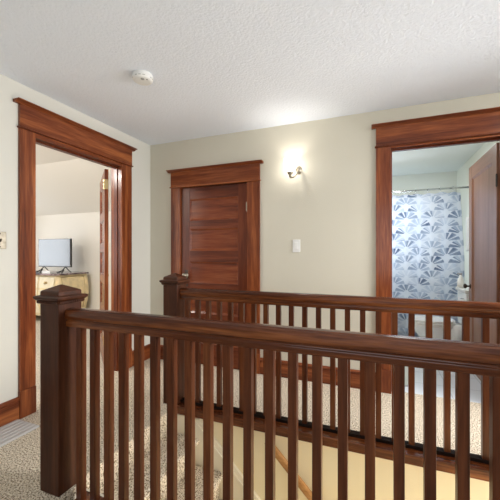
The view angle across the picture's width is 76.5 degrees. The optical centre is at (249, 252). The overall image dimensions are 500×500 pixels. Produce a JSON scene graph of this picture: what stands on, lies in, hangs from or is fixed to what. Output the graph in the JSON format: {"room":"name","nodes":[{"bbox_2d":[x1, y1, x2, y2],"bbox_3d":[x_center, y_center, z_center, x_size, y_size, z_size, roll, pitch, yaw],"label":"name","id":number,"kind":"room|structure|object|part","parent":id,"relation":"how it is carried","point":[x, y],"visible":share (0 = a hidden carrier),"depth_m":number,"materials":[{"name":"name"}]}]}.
{"room":"upstairs landing","nodes":[
{"label":"upstairs landing","id":0,"kind":"room"},
{"bbox_2d":[36,144,110,215],"bbox_3d":[-3.406,-1.045,4.068,4.279,0.580,3.870,0,0,22],"label":"ceiling","id":1,"kind":"structure","parent":0,"point":[65,183],"depth_m":4.90,"materials":[{"name":"white paint"}]},
{"bbox_2d":[36,211,110,309],"bbox_3d":[-2.731,0.150,5.914,4.379,2.100,0.100,0,0,22],"label":"wall","id":2,"kind":"structure","parent":0,"point":[83,229],"depth_m":6.03,"materials":[{"name":"white paint"}]},
{"bbox_2d":[0,74,149,403],"bbox_3d":[-1.777,-0.018,2.206,0.117,2.435,6.100,0,0,22],"label":"wall","id":3,"kind":"structure","parent":0,"point":[10,89],"depth_m":2.29,"materials":[{"name":"white paint"}]},
{"bbox_2d":[0,232,5,248],"bbox_3d":[-1.714,-0.087,2.179,0.020,0.118,0.080,0,0,22],"label":"light switch","id":4,"kind":"object","parent":3,"relation":"attached to","point":[2,234],"visible":1,"depth_m":2.20,"materials":[{"name":"beige plastic"}]},
{"bbox_2d":[0,344,149,426],"bbox_3d":[-1.988,1.120,1.483,0.022,0.160,4.601,0,0,22],"label":"baseboard","id":5,"kind":"structure","parent":3,"relation":"attached to","point":[9,410],"depth_m":2.24,"materials":[{"name":"brown wood"}]},
{"bbox_2d":[13,97,137,418],"bbox_3d":[-1.495,0.050,2.831,0.183,2.300,1.203,0,0,22],"label":"door frame","id":6,"kind":"structure","parent":3,"relation":"attached to","point":[38,125],"depth_m":2.49,"materials":[{"name":"brown wood"}]},
{"bbox_3d":[-1.647,0.048,2.345,0.022,1.905,0.115,0,0,22],"label":"casing","id":7,"kind":"part","parent":6,"relation":"part of","materials":[{"name":"brown wood"}]},
{"bbox_3d":[-1.441,-1.089,2.810,0.066,0.022,1.203,0,0,22],"label":"cornice","id":8,"kind":"part","parent":6,"relation":"part of","materials":[{"name":"brown wood"}]},
{"bbox_3d":[-1.280,0.048,3.277,0.022,1.905,0.145,0,0,22],"label":"casing","id":9,"kind":"part","parent":6,"relation":"part of","materials":[{"name":"brown wood"}]},
{"bbox_2d":[100,169,108,364],"bbox_3d":[-1.629,0.169,3.592,0.100,2.050,0.784,0,0,-28],"label":"door","id":10,"kind":"structure","parent":3,"relation":"in","point":[104,275],"depth_m":3.37,"materials":[{"name":"brown wood"}]},
{"bbox_3d":[-1.652,0.169,3.581,0.035,2.050,0.570,0,0,-29],"label":"cross rail","id":11,"kind":"part","parent":10,"relation":"part of","materials":[{"name":"brown wood"}]},
{"bbox_3d":[-1.652,-0.596,3.581,0.030,0.282,0.572,0,0,-29],"label":"panel","id":12,"kind":"part","parent":10,"relation":"part of","materials":[{"name":"brown wood"}]},
{"bbox_3d":[-1.652,-0.231,3.581,0.030,0.252,0.572,0,0,-29],"label":"panel","id":13,"kind":"part","parent":10,"relation":"part of","materials":[{"name":"brown wood"}]},
{"bbox_3d":[-1.652,0.119,3.581,0.030,0.252,0.572,0,0,-29],"label":"panel","id":14,"kind":"part","parent":10,"relation":"part of","materials":[{"name":"brown wood"}]},
{"bbox_3d":[-1.652,0.464,3.581,0.030,0.262,0.572,0,0,-29],"label":"panel","id":15,"kind":"part","parent":10,"relation":"part of","materials":[{"name":"brown wood"}]},
{"bbox_2d":[0,315,480,499],"bbox_3d":[-1.625,1.225,2.764,8.550,0.050,7.250,0,0,22],"label":"floor","id":16,"kind":"structure","parent":0,"point":[19,458],"depth_m":2.34,"materials":[{"name":"beige carpet"}]},
{"bbox_2d":[0,419,38,446],"bbox_3d":[-1.732,1.193,1.785,0.232,0.012,0.950,0,0,22],"label":"floor vent","id":17,"kind":"object","parent":16,"relation":"on","point":[15,429],"visible":1,"depth_m":2.12,"materials":[{"name":"grey metal"}]},
{"bbox_2d":[36,270,88,315],"bbox_3d":[-3.835,0.777,5.808,1.603,0.855,0.687,0,0,22],"label":"dresser","id":18,"kind":"object","parent":16,"relation":"on","point":[79,280],"visible":0.17,"depth_m":5.45,"materials":[{"name":"beige wood"}]},
{"bbox_3d":[-3.935,0.935,5.560,0.680,0.190,0.061,0,0,22],"label":"drawer","id":19,"kind":"part","parent":18,"relation":"part of","materials":[{"name":"beige wood"}]},
{"bbox_3d":[-3.436,0.505,5.365,0.333,0.190,0.047,0,0,18],"label":"drawer","id":20,"kind":"part","parent":18,"relation":"part of","materials":[{"name":"beige wood"}]},
{"bbox_2d":[42,271,55,273],"bbox_3d":[-3.429,0.327,5.410,0.190,0.044,0.110,0,0,22],"label":"cable box","id":21,"kind":"object","parent":18,"relation":"on","point":[45,272],"visible":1,"depth_m":5.36,"materials":[{"name":"white plastic"}]},
{"bbox_2d":[36,239,71,272],"bbox_3d":[-3.499,0.050,5.669,0.810,0.600,0.247,0,0,22],"label":"television","id":22,"kind":"object","parent":18,"relation":"on","point":[52,252],"visible":0.92,"depth_m":5.65,"materials":[{"name":"black plastic"}]},
{"bbox_2d":[33,284,499,499],"bbox_3d":[0.500,0.734,1.056,3.345,1.141,0.176,0,0,22],"label":"stair railing","id":23,"kind":"object","parent":16,"relation":"on","point":[64,324],"visible":1,"depth_m":1.27,"materials":[{"name":"brown wood"}]},
{"bbox_3d":[-0.974,0.725,1.637,0.132,0.949,0.132,0,0,22],"label":"newel post","id":24,"kind":"part","parent":23,"relation":"part of","materials":[{"name":"brown wood"}]},
{"bbox_3d":[0.571,0.323,1.028,3.191,0.090,0.072,0,0,22],"label":"handrail","id":25,"kind":"part","parent":23,"relation":"part of","materials":[{"name":"brown wood"}]},
{"bbox_2d":[159,273,499,481],"bbox_3d":[0.867,0.705,1.987,3.345,1.083,0.176,0,0,22],"label":"stair railing","id":26,"kind":"object","parent":16,"relation":"on","point":[177,298],"visible":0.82,"depth_m":2.06,"materials":[{"name":"brown wood"}]},
{"bbox_3d":[-0.607,0.725,2.568,0.132,0.949,0.132,0,0,22],"label":"newel post","id":27,"kind":"part","parent":26,"relation":"part of","materials":[{"name":"brown wood"}]},
{"bbox_3d":[0.938,0.323,1.958,3.191,0.090,0.072,0,0,22],"label":"handrail","id":28,"kind":"part","parent":26,"relation":"part of","materials":[{"name":"brown wood"}]},
{"bbox_2d":[405,366,407,385],"bbox_3d":[1.387,1.069,2.946,0.204,0.260,0.204,0,0,22],"label":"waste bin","id":29,"kind":"object","parent":16,"relation":"on","point":[406,368],"visible":0.06,"depth_m":2.87,"materials":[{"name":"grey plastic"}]},
{"bbox_2d":[415,286,468,340],"bbox_3d":[2.250,0.799,3.649,0.780,0.799,0.430,0,0,22],"label":"toilet","id":30,"kind":"object","parent":16,"relation":"on","point":[463,293],"visible":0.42,"depth_m":3.56,"materials":[{"name":"white ceramic"}]},
{"bbox_3d":[2.115,0.798,3.702,0.490,0.020,0.376,0,0,22],"label":"seat","id":31,"kind":"part","parent":30,"relation":"part of","materials":[{"name":"white ceramic"}]},
{"bbox_3d":[2.115,0.775,3.702,0.482,0.022,0.368,0,0,22],"label":"lid","id":32,"kind":"part","parent":30,"relation":"part of","materials":[{"name":"white ceramic"}]},
{"bbox_3d":[2.143,1.004,3.691,0.540,0.390,0.370,0,0,22],"label":"bowl","id":33,"kind":"part","parent":30,"relation":"part of","materials":[{"name":"white ceramic"}]},
{"bbox_2d":[457,273,463,286],"bbox_3d":[2.449,0.317,3.689,0.072,0.165,0.072,0,0,22],"label":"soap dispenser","id":34,"kind":"object","parent":30,"relation":"on","point":[460,281],"visible":0.97,"depth_m":3.67,"materials":[{"name":"white plastic"}]},
{"bbox_3d":[2.497,0.419,3.552,0.250,0.039,0.430,0,0,22],"label":"tank lid","id":35,"kind":"part","parent":30,"relation":"part of","materials":[{"name":"white ceramic"}]},
{"bbox_3d":[2.499,0.630,3.551,0.225,0.380,0.399,0,0,22],"label":"tank","id":36,"kind":"part","parent":30,"relation":"part of","materials":[{"name":"white ceramic"}]},
{"bbox_2d":[0,0,499,175],"bbox_3d":[0.394,-1.285,1.914,4.371,0.100,7.350,0,0,22],"label":"ceiling","id":37,"kind":"structure","parent":0,"point":[217,67],"depth_m":2.03,"materials":[{"name":"white paint"}]},
{"bbox_2d":[132,70,152,85],"bbox_3d":[-0.744,-1.210,2.201,0.140,0.049,0.140,0,0,22],"label":"smoke detector","id":38,"kind":"object","parent":37,"relation":"attached to","point":[141,77],"visible":1,"depth_m":2.16,"materials":[{"name":"white plastic"}]},
{"bbox_2d":[150,92,499,371],"bbox_3d":[0.808,-0.018,2.940,4.154,2.435,0.117,0,0,22],"label":"wall","id":39,"kind":"structure","parent":0,"point":[329,207],"depth_m":2.98,"materials":[{"name":"beige paint"}]},
{"bbox_2d":[182,183,246,369],"bbox_3d":[-0.389,0.244,3.338,0.799,1.904,0.101,0,0,22],"label":"door","id":40,"kind":"structure","parent":39,"relation":"in","point":[214,218],"depth_m":3.35,"materials":[{"name":"brown wood"}]},
{"bbox_3d":[-0.384,-0.467,3.371,0.577,0.233,0.030,0,0,22],"label":"panel","id":41,"kind":"part","parent":40,"relation":"part of","materials":[{"name":"brown wood"}]},
{"bbox_3d":[-0.384,-0.141,3.371,0.577,0.237,0.030,0,0,22],"label":"panel","id":42,"kind":"part","parent":40,"relation":"part of","materials":[{"name":"brown wood"}]},
{"bbox_3d":[-0.384,0.210,3.371,0.577,0.230,0.030,0,0,22],"label":"panel","id":43,"kind":"part","parent":40,"relation":"part of","materials":[{"name":"brown wood"}]},
{"bbox_3d":[-0.384,0.531,3.371,0.577,0.242,0.030,0,0,22],"label":"panel","id":44,"kind":"part","parent":40,"relation":"part of","materials":[{"name":"brown wood"}]},
{"bbox_2d":[166,160,263,373],"bbox_3d":[-0.375,0.146,3.371,1.117,2.108,0.183,0,0,22],"label":"door frame","id":45,"kind":"structure","parent":39,"relation":"attached to","point":[248,172],"depth_m":3.24,"materials":[{"name":"brown wood"}]},
{"bbox_3d":[-0.819,0.142,3.507,0.119,1.715,0.022,0,0,22],"label":"casing","id":46,"kind":"part","parent":45,"relation":"part of","materials":[{"name":"brown wood"}]},
{"bbox_3d":[-0.397,-0.897,3.317,1.117,0.022,0.066,0,0,22],"label":"cornice","id":47,"kind":"part","parent":45,"relation":"part of","materials":[{"name":"brown wood"}]},
{"bbox_3d":[0.035,0.142,3.170,0.135,1.715,0.022,0,0,22],"label":"casing","id":48,"kind":"part","parent":45,"relation":"part of","materials":[{"name":"brown wood"}]},
{"bbox_2d":[160,345,375,390],"bbox_3d":[0.782,1.120,2.876,4.154,0.160,0.022,0,0,22],"label":"baseboard","id":49,"kind":"structure","parent":39,"relation":"attached to","point":[354,374],"depth_m":2.92,"materials":[{"name":"brown wood"}]},
{"bbox_2d":[283,157,301,178],"bbox_3d":[0.389,-0.776,2.954,0.129,0.183,0.190,0,0,31],"label":"wall sconce","id":50,"kind":"object","parent":39,"relation":"attached to","point":[290,163],"visible":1,"depth_m":2.89,"materials":[{"name":"white glass"}]},
{"bbox_3d":[0.371,-0.807,2.926,0.130,0.122,0.124,0,0,22],"label":"lamp shade","id":51,"kind":"part","parent":50,"relation":"part of","materials":[{"name":"white glass"}]},
{"bbox_3d":[0.459,-0.785,2.999,0.060,0.078,0.030,0,0,22],"label":"plate","id":52,"kind":"part","parent":50,"relation":"part of","materials":[{"name":"grey metal"}]},
{"bbox_2d":[293,240,299,251],"bbox_3d":[0.441,-0.066,3.016,0.072,0.120,0.011,0,0,22],"label":"light switch","id":53,"kind":"object","parent":39,"relation":"attached to","point":[296,243],"visible":1,"depth_m":3.01,"materials":[{"name":"white plastic"}]},
{"bbox_2d":[371,107,499,393],"bbox_3d":[1.589,0.050,2.596,1.110,2.300,0.183,0,0,22],"label":"door frame","id":54,"kind":"structure","parent":39,"relation":"attached to","point":[481,125],"depth_m":2.69,"materials":[{"name":"brown wood"}]},
{"bbox_3d":[1.149,0.046,2.731,0.120,1.908,0.022,0,0,22],"label":"casing","id":55,"kind":"part","parent":54,"relation":"part of","materials":[{"name":"brown wood"}]},
{"bbox_3d":[1.568,-1.089,2.542,1.110,0.022,0.066,0,0,22],"label":"cornice","id":56,"kind":"part","parent":54,"relation":"part of","materials":[{"name":"brown wood"}]},
{"bbox_2d":[463,142,499,380],"bbox_3d":[2.130,0.152,2.944,0.098,2.083,0.851,0,0,22],"label":"door","id":57,"kind":"structure","parent":39,"relation":"in","point":[484,174],"depth_m":2.86,"materials":[{"name":"brown wood"}]},
{"bbox_3d":[2.162,0.097,2.939,0.030,1.717,0.627,0,0,22],"label":"panel","id":58,"kind":"part","parent":57,"relation":"part of","materials":[{"name":"brown wood"}]},
{"bbox_3d":[2.162,0.152,2.939,0.035,2.083,0.625,0,0,22],"label":"cross rail","id":59,"kind":"part","parent":57,"relation":"part of","materials":[{"name":"brown wood"}]},
{"bbox_2d":[202,419,488,499],"bbox_3d":[0.870,2.526,1.989,3.340,2.548,0.100,0,0,22],"label":"wall","id":60,"kind":"structure","parent":0,"point":[445,482],"depth_m":2.06,"materials":[{"name":"beige paint"}]},
{"bbox_2d":[264,443,311,499],"bbox_3d":[0.848,2.058,1.899,1.584,1.584,0.082,0,0,22],"label":"wall handrail","id":61,"kind":"object","parent":60,"relation":"attached to","point":[279,456],"visible":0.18,"depth_m":2.09,"materials":[{"name":"brown wood"}]},
{"bbox_2d":[392,171,456,195],"bbox_3d":[2.328,-0.018,5.155,1.750,2.435,0.100,0,0,22],"label":"wall","id":62,"kind":"structure","parent":0,"point":[441,179],"depth_m":4.95,"materials":[{"name":"white paint"}]},
{"bbox_2d":[457,141,499,284],"bbox_3d":[2.728,-0.018,3.648,0.100,2.435,2.610,0,0,22],"label":"wall","id":63,"kind":"structure","parent":0,"point":[463,172],"depth_m":4.34,"materials":[{"name":"white paint"}]},
{"bbox_3d":[2.748,-0.448,3.883,0.034,0.055,0.030,0,0,22],"label":"towel hook","id":64,"kind":"object","parent":63,"relation":"attached to","visible":0},
{"bbox_2d":[466,217,468,251],"bbox_3d":[2.699,-0.226,3.902,0.062,0.428,0.161,0,0,22],"label":"hand towel","id":65,"kind":"object","parent":64,"relation":"hanging from","point":[467,218],"visible":0.53,"depth_m":3.90,"materials":[{"name":"white fabric"}]},
{"bbox_3d":[1.008,-0.018,4.327,0.100,2.435,2.610,0,0,22],"label":"wall","id":66,"kind":"structure","parent":0,"visible":0},
{"bbox_2d":[392,186,468,192],"bbox_3d":[2.035,-0.850,4.411,1.748,0.064,0.064,0,0,22],"label":"curtain rod","id":67,"kind":"object","parent":66,"relation":"attached to","point":[463,186],"visible":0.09,"depth_m":4.24,"materials":[{"name":"silver metal"}]},
{"bbox_2d":[392,187,463,336],"bbox_3d":[2.023,0.133,4.416,1.644,2.014,0.092,0,0,22],"label":"shower curtain","id":68,"kind":"object","parent":67,"relation":"hanging from","point":[428,246],"visible":0.45,"depth_m":4.28,"materials":[{"name":"blue fabric"}]},
{"bbox_3d":[0.499,3.825,1.606,3.750,0.050,1.085,0,0,22],"label":"floor","id":69,"kind":"structure","parent":0,"visible":0},
{"bbox_2d":[86,414,260,499],"bbox_3d":[0.374,2.609,1.655,2.622,2.715,0.883,0,0,22],"label":"staircase","id":70,"kind":"structure","parent":69,"relation":"on","point":[218,449],"depth_m":2.25,"materials":[{"name":"beige carpet"}]},
{"bbox_3d":[0.649,2.415,2.003,2.344,2.311,0.035,0,0,22],"label":"skirt moulding","id":71,"kind":"part","parent":70,"relation":"part of","materials":[{"name":"beige paint"}]}
]}

